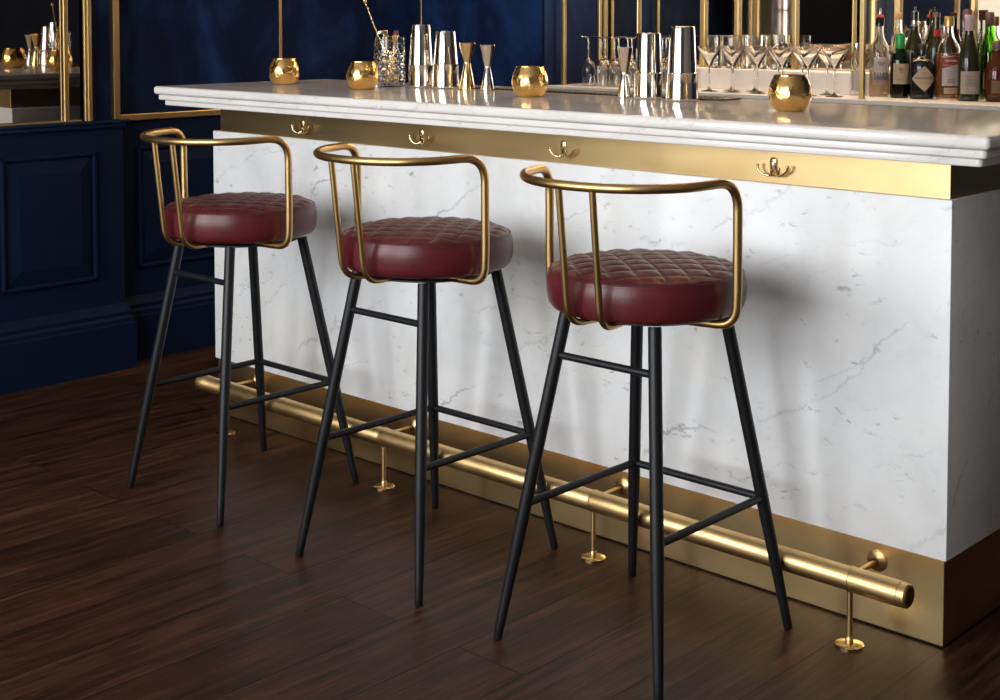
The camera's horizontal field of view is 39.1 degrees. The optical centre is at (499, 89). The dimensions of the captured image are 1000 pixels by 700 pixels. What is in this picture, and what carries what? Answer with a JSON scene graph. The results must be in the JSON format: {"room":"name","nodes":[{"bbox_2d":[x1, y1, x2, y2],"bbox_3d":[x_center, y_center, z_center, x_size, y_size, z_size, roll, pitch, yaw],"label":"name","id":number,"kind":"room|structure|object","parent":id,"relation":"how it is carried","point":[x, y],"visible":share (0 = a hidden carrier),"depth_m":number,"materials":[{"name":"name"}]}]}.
{"room":"bar","nodes":[
{"label":"bar","id":0,"kind":"room"},
{"bbox_2d":[0,345,999,699],"bbox_3d":[0.116,1.266,2.209,7.120,0.060,6.900,3,4,43],"label":"floor","id":1,"kind":"structure","parent":0,"point":[110,590],"depth_m":3.27,"materials":[{"name":"brown wood"}]},
{"bbox_2d":[0,302,136,394],"bbox_3d":[-2.112,0.980,4.668,0.030,0.252,2.060,3,4,43],"label":"baseboard","id":2,"kind":"object","parent":1,"relation":"on","point":[41,351],"visible":1,"depth_m":5.20,"materials":[{"name":"blue paint"}]},
{"bbox_2d":[127,127,358,525],"bbox_3d":[-0.743,0.626,4.004,0.491,1.027,0.526,3,4,43],"label":"bar stool","id":3,"kind":"object","parent":1,"relation":"on","point":[229,221],"visible":1,"depth_m":3.88,"materials":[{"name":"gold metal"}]},
{"bbox_2d":[295,142,557,605],"bbox_3d":[-0.193,0.653,3.502,0.491,1.027,0.526,3,4,43],"label":"bar stool","id":4,"kind":"object","parent":1,"relation":"on","point":[428,251],"visible":1,"depth_m":3.36,"materials":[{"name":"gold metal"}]},
{"bbox_2d":[195,373,914,650],"bbox_3d":[-0.037,1.064,3.816,2.518,0.174,0.151,3,4,43],"label":"rail","id":5,"kind":"object","parent":1,"relation":"on","point":[861,581],"visible":0.87,"depth_m":3.42,"materials":[{"name":"gold metal"}]},
{"bbox_2d":[213,109,999,646],"bbox_3d":[0.184,0.612,4.067,2.620,1.050,0.568,3,4,43],"label":"bar counter","id":6,"kind":"object","parent":1,"relation":"on","point":[867,328],"depth_m":3.35,"materials":[{"name":"stone"}]},
{"bbox_2d":[291,120,309,133],"bbox_3d":[-0.622,0.117,4.401,0.026,0.045,0.088,-2,4,-38],"label":"coat hook","id":7,"kind":"object","parent":6,"relation":"attached to","point":[302,122],"visible":1,"depth_m":4.41,"materials":[{"name":"gold metal"}]},
{"bbox_2d":[408,129,430,144],"bbox_3d":[-0.228,0.136,4.032,0.026,0.045,0.088,-2,4,-38],"label":"coat hook","id":8,"kind":"object","parent":6,"relation":"attached to","point":[421,131],"visible":1,"depth_m":4.04,"materials":[{"name":"gold metal"}]},
{"bbox_2d":[548,140,574,157],"bbox_3d":[0.163,0.156,3.666,0.026,0.045,0.088,-2,4,-38],"label":"coat hook","id":9,"kind":"object","parent":6,"relation":"attached to","point":[564,151],"visible":1,"depth_m":3.67,"materials":[{"name":"gold metal"}]},
{"bbox_2d":[154,79,999,166],"bbox_3d":[0.149,0.058,4.004,2.902,0.064,0.746,3,4,43],"label":"countertop","id":10,"kind":"structure","parent":6,"relation":"on","point":[958,137],"depth_m":3.46,"materials":[{"name":"white stone"}]},
{"bbox_2d":[268,58,299,84],"bbox_3d":[-0.744,-0.063,4.845,0.107,0.089,0.107,3,4,43],"label":"candle holder","id":11,"kind":"object","parent":10,"relation":"on","point":[282,71],"visible":1,"depth_m":4.80,"materials":[{"name":"gold metal"}]},
{"bbox_2d":[346,61,378,88],"bbox_3d":[-0.442,-0.047,4.526,0.107,0.089,0.107,-1,3,-14],"label":"candle holder","id":12,"kind":"object","parent":10,"relation":"on","point":[359,74],"visible":1,"depth_m":4.49,"materials":[{"name":"gold metal"}]},
{"bbox_2d":[373,36,405,86],"bbox_3d":[-0.370,-0.095,4.706,0.107,0.166,0.107,3,4,43],"label":"glass","id":13,"kind":"object","parent":10,"relation":"on","point":[389,52],"visible":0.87,"depth_m":4.66,"materials":[{"name":"clear glass"}]},
{"bbox_2d":[363,0,378,36],"bbox_3d":[-0.401,-0.165,4.701,0.114,0.282,0.018,0,3,-1],"label":"spoon","id":14,"kind":"object","parent":13,"relation":"in","point":[364,1],"visible":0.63,"depth_m":4.70,"materials":[{"name":"gold metal"}]},
{"bbox_2d":[377,30,387,36],"bbox_3d":[-0.384,-0.116,4.713,0.044,0.168,0.043,3,4,43],"label":"strainer","id":15,"kind":"object","parent":13,"relation":"in","point":[381,32],"visible":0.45,"depth_m":4.70,"materials":[{"name":"gold metal"}]},
{"bbox_2d":[392,30,398,36],"bbox_3d":[-0.355,-0.114,4.697,0.039,0.169,0.025,0,3,-2],"label":"muddler","id":16,"kind":"object","parent":13,"relation":"in","point":[395,34],"visible":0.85,"depth_m":4.68,"materials":[{"name":"gold metal"}]},
{"bbox_2d":[408,24,432,87],"bbox_3d":[-0.262,-0.112,4.652,0.085,0.207,0.085,3,4,43],"label":"cocktail shaker","id":17,"kind":"object","parent":10,"relation":"on","point":[420,66],"visible":0.96,"depth_m":4.62,"materials":[{"name":"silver metal"}]},
{"bbox_2d":[408,65,432,87],"bbox_3d":[-0.262,-0.045,4.655,0.085,0.073,0.085,3,4,43],"label":"cup","id":18,"kind":"object","parent":17,"relation":"on","point":[419,76],"depth_m":4.62,"materials":[{"name":"silver metal"}]},
{"bbox_2d":[409,24,432,64],"bbox_3d":[-0.262,-0.148,4.650,0.081,0.135,0.081,3,4,43],"label":"cup","id":19,"kind":"object","parent":17,"relation":"on","point":[420,53],"depth_m":4.62,"materials":[{"name":"silver metal"}]},
{"bbox_2d":[432,31,459,88],"bbox_3d":[-0.177,-0.099,4.586,0.093,0.187,0.093,3,4,43],"label":"cocktail shaker","id":20,"kind":"object","parent":10,"relation":"on","point":[445,71],"visible":0.99,"depth_m":4.55,"materials":[{"name":"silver metal"}]},
{"bbox_2d":[433,31,457,63],"bbox_3d":[-0.177,-0.138,4.584,0.082,0.109,0.082,3,4,43],"label":"cup","id":21,"kind":"object","parent":20,"relation":"on","point":[445,51],"depth_m":4.55,"materials":[{"name":"silver metal"}]},
{"bbox_2d":[432,64,459,88],"bbox_3d":[-0.177,-0.045,4.589,0.093,0.079,0.093,3,4,43],"label":"cup","id":22,"kind":"object","parent":20,"relation":"on","point":[444,76],"depth_m":4.55,"materials":[{"name":"silver metal"}]},
{"bbox_2d":[459,43,475,89],"bbox_3d":[-0.105,-0.075,4.499,0.055,0.149,0.055,3,4,43],"label":"jigger","id":23,"kind":"object","parent":10,"relation":"on","point":[467,80],"visible":1,"depth_m":4.48,"materials":[{"name":"gold metal"}]},
{"bbox_2d":[480,45,494,90],"bbox_3d":[-0.039,-0.070,4.445,0.051,0.143,0.051,3,4,43],"label":"jigger","id":24,"kind":"object","parent":10,"relation":"on","point":[487,51],"visible":1,"depth_m":4.43,"materials":[{"name":"metal"}]},
{"bbox_2d":[512,66,547,96],"bbox_3d":[0.087,-0.024,4.105,0.107,0.089,0.107,0,3,7],"label":"candle holder","id":25,"kind":"object","parent":10,"relation":"on","point":[527,81],"visible":1,"depth_m":4.07,"materials":[{"name":"gold metal"}]},
{"bbox_2d":[475,85,742,100],"bbox_3d":[0.203,0.004,4.351,1.232,0.006,0.110,3,4,43],"label":"tray","id":26,"kind":"object","parent":10,"relation":"on","point":[551,90],"visible":0.43,"depth_m":4.24,"materials":[{"name":"black metal"}]},
{"bbox_2d":[616,47,632,96],"bbox_3d":[0.361,-0.051,4.077,0.049,0.144,0.049,3,4,43],"label":"jigger","id":27,"kind":"object","parent":10,"relation":"on","point":[624,53],"visible":1,"depth_m":4.07,"materials":[{"name":"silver metal"}]},
{"bbox_2d":[634,33,662,98],"bbox_3d":[0.424,-0.068,4.017,0.083,0.186,0.083,3,4,43],"label":"cocktail shaker","id":28,"kind":"object","parent":10,"relation":"on","point":[648,79],"visible":1,"depth_m":3.98,"materials":[{"name":"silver metal"}]},
{"bbox_2d":[635,33,661,72],"bbox_3d":[0.424,-0.105,4.016,0.077,0.113,0.077,3,4,43],"label":"cup","id":29,"kind":"object","parent":28,"relation":"on","point":[648,45],"depth_m":3.98,"materials":[{"name":"silver metal"}]},
{"bbox_2d":[634,72,662,98],"bbox_3d":[0.424,-0.013,4.020,0.083,0.074,0.083,3,4,43],"label":"cup","id":30,"kind":"object","parent":28,"relation":"on","point":[647,85],"depth_m":3.99,"materials":[{"name":"silver metal"}]},
{"bbox_2d":[665,26,698,100],"bbox_3d":[0.506,-0.072,3.906,0.092,0.206,0.092,3,4,43],"label":"cocktail shaker","id":31,"kind":"object","parent":10,"relation":"on","point":[682,77],"visible":1,"depth_m":3.87,"materials":[{"name":"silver metal"}]},
{"bbox_2d":[668,26,696,72],"bbox_3d":[0.506,-0.111,3.904,0.081,0.129,0.081,3,4,43],"label":"cup","id":32,"kind":"object","parent":31,"relation":"on","point":[682,42],"depth_m":3.87,"materials":[{"name":"silver metal"}]},
{"bbox_2d":[665,72,698,100],"bbox_3d":[0.506,-0.009,3.909,0.092,0.078,0.092,3,4,43],"label":"cup","id":33,"kind":"object","parent":10,"relation":"on","point":[680,86],"depth_m":3.87,"materials":[{"name":"silver metal"}]},
{"bbox_2d":[768,74,811,110],"bbox_3d":[0.721,0.008,3.495,0.107,0.089,0.107,0,3,-6],"label":"candle holder","id":34,"kind":"object","parent":10,"relation":"on","point":[787,92],"visible":1,"depth_m":3.46,"materials":[{"name":"gold metal"}]},
{"bbox_2d":[756,157,789,176],"bbox_3d":[0.628,0.178,3.231,0.026,0.045,0.088,-2,4,-38],"label":"coat hook","id":35,"kind":"object","parent":6,"relation":"attached to","point":[773,161],"visible":1,"depth_m":3.24,"materials":[{"name":"gold metal"}]},
{"bbox_2d":[493,164,791,699],"bbox_3d":[0.305,0.680,3.033,0.490,1.023,0.526,3,4,43],"label":"bar stool","id":36,"kind":"object","parent":1,"relation":"on","point":[637,288],"visible":1,"depth_m":2.89,"materials":[{"name":"leather"}]},
{"bbox_3d":[1.575,0.568,5.101,3.390,1.030,0.426,3,4,43],"label":"bar cabinet","id":37,"kind":"object","parent":1,"relation":"on","visible":0},
{"bbox_2d":[547,83,999,110],"bbox_3d":[1.577,0.043,5.081,3.398,0.018,0.418,3,4,43],"label":"bar shelf","id":38,"kind":"object","parent":37,"relation":"on","point":[847,99],"visible":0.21,"depth_m":5.10,"materials":[{"name":"stone"}]},
{"bbox_2d":[560,0,567,84],"bbox_3d":[0.277,-1.044,6.061,0.024,2.050,0.024,3,4,43],"label":"post","id":39,"kind":"object","parent":38,"relation":"on","point":[563,2],"visible":1,"depth_m":6.10,"materials":[{"name":"gold metal"}]},
{"bbox_2d":[581,36,594,85],"bbox_3d":[0.383,-0.125,6.083,0.066,0.213,0.066,3,4,43],"label":"wine glass","id":40,"kind":"object","parent":38,"relation":"on","point":[587,71],"visible":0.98,"depth_m":6.06,"materials":[{"name":"clear glass"}]},
{"bbox_2d":[594,36,608,85],"bbox_3d":[0.436,-0.123,6.034,0.066,0.213,0.066,3,4,43],"label":"wine glass","id":41,"kind":"object","parent":38,"relation":"on","point":[601,67],"visible":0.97,"depth_m":6.01,"materials":[{"name":"clear glass"}]},
{"bbox_2d":[604,36,610,64],"bbox_3d":[0.460,-0.127,6.114,0.066,0.213,0.066,3,4,43],"label":"wine glass","id":42,"kind":"object","parent":38,"relation":"on","point":[606,59],"visible":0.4,"depth_m":6.11,"materials":[{"name":"clear glass"}]},
{"bbox_2d":[607,36,620,86],"bbox_3d":[0.488,-0.120,5.985,0.066,0.213,0.066,3,4,43],"label":"wine glass","id":43,"kind":"object","parent":38,"relation":"on","point":[614,70],"visible":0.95,"depth_m":5.96,"materials":[{"name":"clear glass"}]},
{"bbox_2d":[611,36,626,60],"bbox_3d":[0.513,-0.124,6.065,0.066,0.213,0.066,3,4,43],"label":"wine glass","id":44,"kind":"object","parent":38,"relation":"on","point":[611,36],"visible":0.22,"depth_m":6.06,"materials":[{"name":"clear glass"}]},
{"bbox_2d":[622,37,634,86],"bbox_3d":[0.541,-0.117,5.936,0.066,0.213,0.066,3,4,43],"label":"wine glass","id":45,"kind":"object","parent":38,"relation":"on","point":[631,69],"visible":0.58,"depth_m":5.91,"materials":[{"name":"clear glass"}]},
{"bbox_2d":[627,36,635,64],"bbox_3d":[0.565,-0.122,6.016,0.066,0.213,0.066,3,4,43],"label":"wine glass","id":46,"kind":"object","parent":38,"relation":"on","point":[632,59],"visible":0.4,"depth_m":6.01,"materials":[{"name":"clear glass"}]},
{"bbox_2d":[662,37,668,88],"bbox_3d":[0.699,-0.110,5.788,0.066,0.213,0.066,3,4,43],"label":"wine glass","id":47,"kind":"object","parent":38,"relation":"on","point":[665,67],"visible":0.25,"depth_m":5.77,"materials":[{"name":"clear glass"}]},
{"bbox_2d":[697,46,720,91],"bbox_3d":[0.834,-0.084,5.608,0.101,0.181,0.101,3,4,43],"label":"martini glass","id":48,"kind":"object","parent":38,"relation":"on","point":[709,53],"visible":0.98,"depth_m":5.58,"materials":[{"name":"clear glass"}]},
{"bbox_2d":[721,45,740,90],"bbox_3d":[0.930,-0.086,5.648,0.101,0.181,0.101,3,4,43],"label":"martini glass","id":49,"kind":"object","parent":38,"relation":"on","point":[721,45],"visible":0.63,"depth_m":5.65,"materials":[{"name":"clear glass"}]},
{"bbox_2d":[720,46,745,92],"bbox_3d":[0.916,-0.080,5.531,0.101,0.181,0.101,3,4,43],"label":"martini glass","id":50,"kind":"object","parent":38,"relation":"on","point":[732,53],"visible":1,"depth_m":5.51,"materials":[{"name":"clear glass"}]},
{"bbox_2d":[744,46,765,91],"bbox_3d":[1.009,-0.082,5.574,0.101,0.181,0.101,3,4,43],"label":"martini glass","id":51,"kind":"object","parent":38,"relation":"on","point":[754,88],"visible":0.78,"depth_m":5.57,"materials":[{"name":"clear glass"}]},
{"bbox_2d":[745,46,769,93],"bbox_3d":[0.998,-0.076,5.455,0.101,0.181,0.101,3,4,43],"label":"martini glass","id":52,"kind":"object","parent":38,"relation":"on","point":[757,54],"visible":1,"depth_m":5.43,"materials":[{"name":"clear glass"}]},
{"bbox_2d":[766,46,790,73],"bbox_3d":[1.088,-0.079,5.500,0.101,0.181,0.101,3,4,43],"label":"martini glass","id":53,"kind":"object","parent":38,"relation":"on","point":[769,51],"visible":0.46,"depth_m":5.49,"materials":[{"name":"clear glass"}]},
{"bbox_2d":[769,47,794,73],"bbox_3d":[1.079,-0.072,5.378,0.101,0.181,0.101,3,4,43],"label":"martini glass","id":54,"kind":"object","parent":38,"relation":"on","point":[782,55],"visible":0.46,"depth_m":5.35,"materials":[{"name":"clear glass"}]},
{"bbox_2d":[697,67,889,94],"bbox_3d":[0.961,-0.045,5.793,1.365,0.084,0.120,3,4,43],"label":"ledge","id":55,"kind":"object","parent":38,"relation":"on","point":[720,78],"visible":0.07,"depth_m":5.62,"materials":[{"name":"white paint"}]},
{"bbox_2d":[707,35,721,67],"bbox_3d":[0.893,-0.159,5.850,0.067,0.136,0.067,3,4,43],"label":"tumbler","id":56,"kind":"object","parent":55,"relation":"on","point":[712,40],"visible":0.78,"depth_m":5.82,"materials":[{"name":"clear glass"}]},
{"bbox_2d":[721,35,736,68],"bbox_3d":[0.947,-0.156,5.800,0.067,0.136,0.067,3,4,43],"label":"tumbler","id":57,"kind":"object","parent":55,"relation":"on","point":[726,39],"visible":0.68,"depth_m":5.78,"materials":[{"name":"clear glass"}]},
{"bbox_2d":[736,35,752,68],"bbox_3d":[1.000,-0.153,5.750,0.067,0.136,0.067,3,4,43],"label":"tumbler","id":58,"kind":"object","parent":55,"relation":"on","point":[743,62],"visible":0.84,"depth_m":5.72,"materials":[{"name":"clear glass"}]},
{"bbox_2d":[752,35,767,68],"bbox_3d":[1.053,-0.151,5.701,0.067,0.136,0.067,3,4,43],"label":"tumbler","id":59,"kind":"object","parent":55,"relation":"on","point":[757,40],"visible":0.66,"depth_m":5.67,"materials":[{"name":"clear glass"}]},
{"bbox_2d":[767,36,783,69],"bbox_3d":[1.106,-0.148,5.651,0.067,0.136,0.067,3,4,43],"label":"tumbler","id":60,"kind":"object","parent":55,"relation":"on","point":[771,40],"visible":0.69,"depth_m":5.63,"materials":[{"name":"clear glass"}]},
{"bbox_2d":[793,49,804,73],"bbox_3d":[1.167,-0.075,5.426,0.101,0.181,0.101,3,4,43],"label":"martini glass","id":61,"kind":"object","parent":38,"relation":"on","point":[795,53],"visible":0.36,"depth_m":5.41,"materials":[{"name":"clear glass"}]},
{"bbox_2d":[795,47,820,95],"bbox_3d":[1.161,-0.068,5.302,0.101,0.181,0.101,3,4,43],"label":"martini glass","id":62,"kind":"object","parent":38,"relation":"on","point":[808,55],"visible":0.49,"depth_m":5.28,"materials":[{"name":"clear glass"}]},
{"bbox_2d":[818,47,840,94],"bbox_3d":[1.246,-0.071,5.353,0.101,0.181,0.101,3,4,43],"label":"martini glass","id":63,"kind":"object","parent":38,"relation":"on","point":[821,55],"visible":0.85,"depth_m":5.34,"materials":[{"name":"clear glass"}]},
{"bbox_2d":[821,48,848,96],"bbox_3d":[1.243,-0.064,5.225,0.101,0.181,0.101,3,4,43],"label":"martini glass","id":64,"kind":"object","parent":38,"relation":"on","point":[834,56],"visible":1,"depth_m":5.20,"materials":[{"name":"clear glass"}]},
{"bbox_2d":[850,43,858,95],"bbox_3d":[1.345,-0.077,5.300,0.052,0.198,0.053,0,3,5],"label":"liquor bottle","id":65,"kind":"object","parent":38,"relation":"on","point":[854,61],"visible":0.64,"depth_m":5.28,"materials":[{"name":"clear glass"}]},
{"bbox_2d":[857,0,865,98],"bbox_3d":[1.309,-0.990,5.035,0.024,2.050,0.024,3,4,43],"label":"post","id":66,"kind":"object","parent":38,"relation":"on","point":[862,40],"visible":1,"depth_m":5.07,"materials":[{"name":"gold metal"}]},
{"bbox_2d":[869,8,889,96],"bbox_3d":[1.411,-0.138,5.227,0.073,0.328,0.076,0,3,5],"label":"liquor bottle","id":67,"kind":"object","parent":38,"relation":"on","point":[879,58],"visible":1,"depth_m":5.20,"materials":[{"name":"clear glass"}]},
{"bbox_2d":[891,12,902,55],"bbox_3d":[1.507,-0.136,5.324,0.052,0.314,0.052,0,3,5],"label":"liquor bottle","id":68,"kind":"object","parent":38,"relation":"on","point":[898,15],"visible":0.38,"depth_m":5.31,"materials":[{"name":"clear glass"}]},
{"bbox_2d":[890,33,909,97],"bbox_3d":[1.466,-0.090,5.157,0.069,0.239,0.071,0,3,5],"label":"liquor bottle","id":69,"kind":"object","parent":38,"relation":"on","point":[899,62],"visible":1,"depth_m":5.13,"materials":[{"name":"green glass"}]},
{"bbox_2d":[905,6,922,62],"bbox_3d":[1.551,-0.144,5.268,0.074,0.336,0.074,0,3,5],"label":"liquor bottle","id":70,"kind":"object","parent":38,"relation":"on","point":[911,47],"visible":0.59,"depth_m":5.25,"materials":[{"name":"green glass"}]},
{"bbox_2d":[909,44,934,98],"bbox_3d":[1.530,-0.066,5.099,0.087,0.198,0.089,0,3,5],"label":"liquor bottle","id":71,"kind":"object","parent":38,"relation":"on","point":[921,71],"visible":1,"depth_m":5.07,"materials":[{"name":"black glass"}]},
{"bbox_2d":[927,12,942,96],"bbox_3d":[1.616,-0.130,5.215,0.066,0.313,0.066,0,3,5],"label":"liquor bottle","id":72,"kind":"object","parent":38,"relation":"on","point":[935,38],"visible":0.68,"depth_m":5.19,"materials":[{"name":"green glass"}]},
{"bbox_2d":[936,16,959,99],"bbox_3d":[1.612,-0.114,5.053,0.085,0.298,0.088,0,3,5],"label":"liquor bottle","id":73,"kind":"object","parent":38,"relation":"on","point":[948,50],"visible":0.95,"depth_m":5.02,"materials":[{"name":"clear glass"}]},
{"bbox_2d":[959,10,972,49],"bbox_3d":[1.705,-0.131,5.138,0.060,0.323,0.060,0,3,5],"label":"liquor bottle","id":74,"kind":"object","parent":38,"relation":"on","point":[965,12],"visible":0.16,"depth_m":5.12,"materials":[{"name":"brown glass"}]},
{"bbox_2d":[957,15,979,100],"bbox_3d":[1.656,-0.112,4.965,0.075,0.304,0.077,0,3,5],"label":"liquor bottle","id":75,"kind":"object","parent":38,"relation":"on","point":[968,82],"visible":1,"depth_m":4.94,"materials":[{"name":"green glass"}]},
{"bbox_2d":[979,12,996,99],"bbox_3d":[1.756,-0.121,5.048,0.071,0.314,0.072,0,3,5],"label":"liquor bottle","id":76,"kind":"object","parent":38,"relation":"on","point":[986,50],"visible":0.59,"depth_m":5.03,"materials":[{"name":"green glass"}]},
{"bbox_2d":[984,41,999,101],"bbox_3d":[1.744,-0.065,4.933,0.085,0.214,0.086,0,3,5],"label":"liquor bottle","id":77,"kind":"object","parent":38,"relation":"on","point":[992,71],"visible":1,"depth_m":4.91,"materials":[{"name":"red glass"}]},
{"bbox_2d":[423,0,602,86],"bbox_3d":[0.055,-0.541,6.479,0.770,3.100,0.419,3,4,43],"label":"wall","id":78,"kind":"structure","parent":0,"point":[514,27],"depth_m":6.25,"materials":[{"name":"blue paint"}]},
{"bbox_2d":[125,283,214,360],"bbox_3d":[-0.933,0.908,6.042,0.030,0.252,1.680,3,4,43],"label":"baseboard","id":79,"kind":"structure","parent":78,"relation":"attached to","point":[191,324],"depth_m":5.65,"materials":[{"name":"blue paint"}]},
{"bbox_2d":[420,0,422,23],"bbox_3d":[-0.368,-1.030,6.554,0.014,2.132,0.012,3,4,43],"label":"trim","id":80,"kind":"structure","parent":78,"relation":"attached to","point":[421,1],"depth_m":6.58,"materials":[{"name":"gold metal"}]},
{"bbox_2d":[542,0,544,67],"bbox_3d":[0.187,-1.004,6.040,0.014,2.130,0.004,3,4,43],"label":"trim","id":81,"kind":"structure","parent":78,"relation":"attached to","point":[543,1],"depth_m":6.08,"materials":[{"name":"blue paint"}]},
{"bbox_2d":[597,0,601,60],"bbox_3d":[0.449,-1.057,6.301,0.016,2.051,0.018,3,4,43],"label":"trim","id":82,"kind":"structure","parent":78,"relation":"attached to","point":[599,2],"depth_m":6.33,"materials":[{"name":"gold metal"}]},
{"bbox_3d":[2.440,-0.442,4.603,7.120,3.100,0.100,3,4,43],"label":"wall","id":83,"kind":"structure","parent":0,"visible":0},
{"bbox_2d":[603,0,605,58],"bbox_3d":[0.475,-1.058,6.329,0.008,2.051,0.019,3,4,43],"label":"trim","id":84,"kind":"structure","parent":83,"relation":"attached to","point":[604,1],"depth_m":6.36,"materials":[{"name":"gold metal"}]},
{"bbox_2d":[636,0,639,34],"bbox_3d":[0.613,-1.052,6.200,0.010,2.051,0.019,3,4,43],"label":"trim","id":85,"kind":"structure","parent":83,"relation":"attached to","point":[637,1],"depth_m":6.23,"materials":[{"name":"gold metal"}]},
{"bbox_2d":[606,0,699,66],"bbox_3d":[0.672,-1.045,6.153,0.520,2.040,0.004,3,4,43],"label":"pane","id":86,"kind":"object","parent":83,"relation":"attached to","point":[656,16],"visible":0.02,"depth_m":6.20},
{"bbox_2d":[699,0,706,66],"bbox_3d":[0.867,-1.039,5.962,0.026,2.051,0.019,3,4,43],"label":"trim","id":87,"kind":"structure","parent":83,"relation":"attached to","point":[703,3],"depth_m":5.99,"materials":[{"name":"gold metal"}]},
{"bbox_2d":[734,0,739,67],"bbox_3d":[0.993,-1.033,5.845,0.022,2.051,0.019,3,4,43],"label":"trim","id":88,"kind":"structure","parent":83,"relation":"attached to","point":[736,2],"depth_m":5.88,"materials":[{"name":"gold metal"}]},
{"bbox_2d":[706,0,791,69],"bbox_3d":[1.036,-1.027,5.813,0.425,2.040,0.004,3,4,43],"label":"pane","id":89,"kind":"object","parent":83,"relation":"attached to","point":[757,17],"visible":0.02,"depth_m":5.83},
{"bbox_2d":[791,0,797,69],"bbox_3d":[1.194,-1.023,5.656,0.020,2.051,0.019,3,4,43],"label":"trim","id":90,"kind":"structure","parent":83,"relation":"attached to","point":[794,2],"depth_m":5.69,"materials":[{"name":"gold metal"}]},
{"bbox_2d":[797,0,893,72],"bbox_3d":[1.363,-1.011,5.508,0.429,2.040,0.004,3,4,43],"label":"mirror","id":91,"kind":"object","parent":83,"relation":"attached to","point":[821,23],"visible":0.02,"depth_m":5.57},
{"bbox_2d":[851,0,854,54],"bbox_3d":[1.387,-1.014,5.476,0.008,2.051,0.019,3,4,43],"label":"trim","id":92,"kind":"structure","parent":83,"relation":"attached to","point":[853,1],"depth_m":5.51,"materials":[{"name":"gold metal"}]},
{"bbox_2d":[894,0,901,31],"bbox_3d":[1.523,-1.007,5.348,0.024,2.051,0.019,3,4,43],"label":"trim","id":93,"kind":"structure","parent":83,"relation":"attached to","point":[897,3],"depth_m":5.38,"materials":[{"name":"gold metal"}]},
{"bbox_2d":[901,0,999,55],"bbox_3d":[1.695,-0.994,5.197,0.434,2.040,0.004,3,4,43],"label":"pane","id":94,"kind":"object","parent":83,"relation":"attached to","point":[925,8],"visible":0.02,"depth_m":5.25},
{"bbox_2d":[971,0,976,41],"bbox_3d":[1.744,-0.996,5.141,0.018,2.051,0.019,3,4,43],"label":"trim","id":95,"kind":"structure","parent":83,"relation":"attached to","point":[973,2],"depth_m":5.17,"materials":[{"name":"gold metal"}]},
{"bbox_3d":[-2.564,-0.430,4.359,0.090,3.100,6.300,3,4,43],"label":"wall","id":96,"kind":"structure","parent":0,"visible":0},
{"bbox_2d":[0,127,124,322],"bbox_3d":[-2.168,0.635,4.682,0.124,0.940,2.030,3,4,43],"label":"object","id":97,"kind":"structure","parent":96,"relation":"attached to","point":[62,192],"depth_m":5.18,"materials":[{"name":"blue paint"}]},
{"bbox_2d":[0,118,130,134],"bbox_3d":[-2.156,0.162,4.659,0.140,0.030,2.050,3,4,43],"label":"trim","id":98,"kind":"structure","parent":96,"relation":"attached to","point":[105,123],"depth_m":5.16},
{"bbox_2d":[0,0,81,125],"bbox_3d":[-1.719,-0.823,5.021,0.039,1.900,0.450,3,4,43],"label":"wall mirror","id":99,"kind":"object","parent":98,"relation":"on","point":[31,45],"visible":1,"depth_m":5.10,"materials":[{"name":"gold metal"}]},
{"bbox_2d":[62,0,68,121],"bbox_3d":[-1.595,-0.949,5.120,0.013,2.142,0.018,3,4,43],"label":"trim","id":100,"kind":"structure","parent":96,"relation":"attached to","point":[64,2],"depth_m":5.16,"materials":[{"name":"gold metal"}]},
{"bbox_2d":[82,0,92,120],"bbox_3d":[-1.531,-0.953,5.181,0.022,2.142,0.030,3,4,43],"label":"trim","id":101,"kind":"structure","parent":96,"relation":"attached to","point":[86,4],"depth_m":5.22,"materials":[{"name":"gold metal"}]},
{"bbox_2d":[79,0,110,120],"bbox_3d":[-2.184,-0.922,4.602,0.098,2.142,2.012,3,4,43],"label":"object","id":102,"kind":"structure","parent":96,"relation":"attached to","point":[99,8],"depth_m":5.29,"materials":[{"name":"blue paint"}]},
{"bbox_2d":[109,0,120,118],"bbox_3d":[-1.458,-0.958,5.280,0.033,2.142,0.026,3,4,43],"label":"trim","id":103,"kind":"structure","parent":96,"relation":"attached to","point":[114,46],"depth_m":5.31,"materials":[{"name":"gold metal"}]},
{"bbox_2d":[120,109,219,120],"bbox_3d":[-0.938,0.079,6.023,0.048,0.026,1.650,3,4,43],"label":"trim","id":104,"kind":"structure","parent":96,"relation":"attached to","point":[206,112],"depth_m":5.59,"materials":[{"name":"gold metal"}]},
{"bbox_2d":[123,115,220,296],"bbox_3d":[-0.950,0.564,6.039,0.044,0.940,1.680,3,4,43],"label":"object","id":105,"kind":"structure","parent":96,"relation":"attached to","point":[147,254],"depth_m":5.57,"materials":[{"name":"blue paint"}]},
{"bbox_2d":[119,0,278,113],"bbox_3d":[-1.238,-0.983,5.659,0.030,2.132,0.838,3,4,43],"label":"wall panel","id":106,"kind":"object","parent":96,"relation":"attached to","point":[162,42],"depth_m":5.67,"materials":[{"name":"blue fabric"}]},
{"bbox_2d":[278,0,281,57],"bbox_3d":[-0.943,-0.999,5.964,0.025,2.132,0.015,3,4,43],"label":"trim","id":107,"kind":"structure","parent":96,"relation":"attached to","point":[279,1],"depth_m":5.99,"materials":[{"name":"gold metal"}]},
{"bbox_2d":[282,0,419,82],"bbox_3d":[-0.662,-1.015,6.274,0.030,2.132,0.824,3,4,43],"label":"wall panel","id":108,"kind":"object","parent":96,"relation":"attached to","point":[323,36],"depth_m":6.23,"materials":[{"name":"blue paint"}]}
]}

